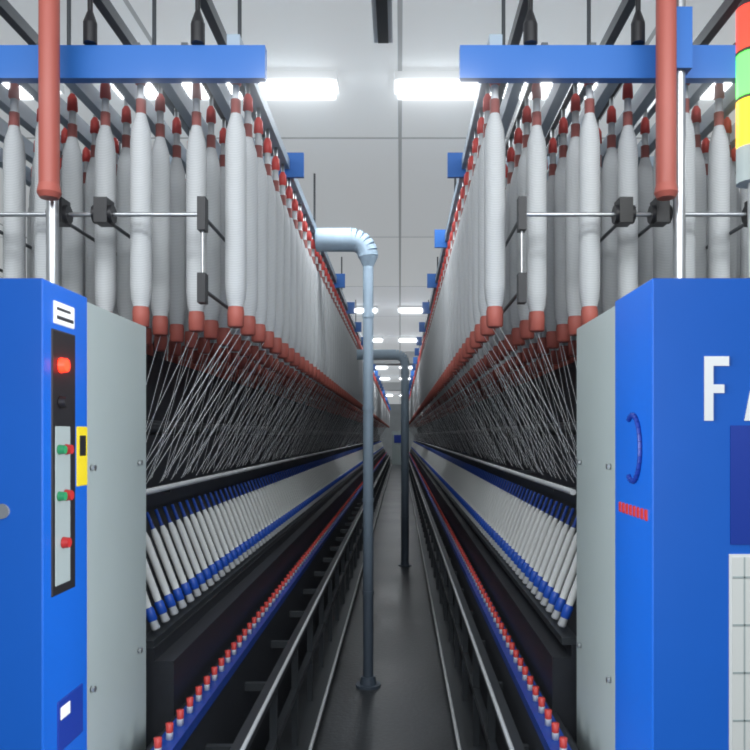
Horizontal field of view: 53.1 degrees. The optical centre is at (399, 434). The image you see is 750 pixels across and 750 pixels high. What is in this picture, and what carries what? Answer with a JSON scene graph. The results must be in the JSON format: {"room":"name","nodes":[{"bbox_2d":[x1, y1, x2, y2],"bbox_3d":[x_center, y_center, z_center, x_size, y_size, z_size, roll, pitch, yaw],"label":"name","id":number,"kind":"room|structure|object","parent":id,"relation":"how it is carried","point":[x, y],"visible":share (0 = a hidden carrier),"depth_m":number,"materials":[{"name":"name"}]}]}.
{"room":"textile spinning mill","nodes":[
{"label":"textile spinning mill","id":0,"kind":"room"},
{"bbox_2d":[0,0,739,403],"bbox_3d":[0.000,-1.960,21.500,16.000,0.120,49.000,0,0,0],"label":"ceiling","id":1,"kind":"structure","parent":0,"point":[378,159],"depth_m":4.31,"materials":[{"name":"white paint"}]},
{"bbox_2d":[259,71,338,98],"bbox_3d":[-0.523,-1.861,3.917,0.412,0.073,0.302,0,0,0],"label":"ceiling light","id":2,"kind":"object","parent":1,"relation":"attached to","point":[325,85],"depth_m":3.93,"materials":[{"name":"white plastic"}]},
{"bbox_2d":[356,306,362,311],"bbox_3d":[-0.588,-1.861,10.867,0.110,0.073,0.431,0,0,0],"label":"ceiling light","id":3,"kind":"object","parent":1,"relation":"attached to","point":[358,308],"depth_m":11.02,"materials":[{"name":"white plastic"}]},
{"bbox_2d":[371,0,392,42],"bbox_3d":[-0.080,-1.890,3.000,0.090,0.020,1.240,0,0,0],"label":"ceiling vent slot","id":4,"kind":"object","parent":1,"relation":"in","point":[381,9],"depth_m":3.42,"materials":[{"name":"black metal"}]},
{"bbox_2d":[376,366,411,367],"bbox_3d":[-0.180,-1.861,20.500,2.700,0.073,0.180,0,0,0],"label":"ceiling light","id":5,"kind":"object","parent":1,"relation":"attached to","point":[376,366],"visible":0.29,"depth_m":20.41,"materials":[{"name":"white plastic"}]},
{"bbox_2d":[373,337,416,341],"bbox_3d":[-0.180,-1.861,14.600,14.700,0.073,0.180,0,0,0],"label":"ceiling light","id":6,"kind":"object","parent":1,"relation":"attached to","point":[375,339],"visible":0.07,"depth_m":14.53,"materials":[{"name":"white plastic"}]},
{"bbox_2d":[398,306,421,311],"bbox_3d":[0.148,-1.861,10.867,0.340,0.073,0.431,0,0,0],"label":"ceiling light","id":7,"kind":"object","parent":1,"relation":"attached to","point":[402,308],"depth_m":11.01,"materials":[{"name":"white plastic"}]},
{"bbox_2d":[394,71,477,98],"bbox_3d":[0.189,-1.861,3.917,0.437,0.073,0.302,0,0,0],"label":"ceiling light","id":8,"kind":"object","parent":1,"relation":"attached to","point":[407,84],"depth_m":3.93,"materials":[{"name":"white plastic"}]},
{"bbox_2d":[314,459,457,749],"bbox_3d":[0.000,1.560,21.500,16.000,0.120,49.000,0,0,0],"label":"floor","id":9,"kind":"structure","parent":0,"point":[410,709],"depth_m":4.86,"materials":[{"name":"concrete"}]},
{"bbox_2d":[0,0,411,749],"bbox_3d":[-0.783,-0.198,18.785,2.081,3.395,34.443,0,0,0],"label":"machine","id":10,"kind":"object","parent":9,"relation":"on","point":[195,467],"visible":1,"depth_m":2.54,"materials":[{"name":"blue"}]},
{"bbox_2d":[392,431,400,464],"bbox_3d":[-0.100,0.650,38.290,0.600,1.700,0.620,0,0,0],"label":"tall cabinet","id":11,"kind":"object","parent":9,"relation":"on","point":[396,435],"visible":0.64,"depth_m":38.00,"materials":[{"name":"grey metal"}]},
{"bbox_2d":[409,0,749,749],"bbox_3d":[0.892,-0.198,18.785,1.416,3.395,34.430,0,0,0],"label":"machine","id":12,"kind":"object","parent":9,"relation":"on","point":[579,382],"visible":0.95,"depth_m":2.35,"materials":[{"name":"blue"}]},
{"bbox_2d":[373,351,417,390],"bbox_3d":[0.000,-1.760,22.250,15.980,0.280,10.500,0,0,0],"label":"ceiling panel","id":13,"kind":"structure","parent":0,"point":[388,386],"depth_m":17.23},
{"bbox_2d":[377,404,417,458],"bbox_3d":[0.000,-0.200,46.075,16.000,3.400,0.150,0,0,0],"label":"wall","id":14,"kind":"structure","parent":0,"point":[395,412],"depth_m":46.00,"materials":[{"name":"paint"}]}
]}

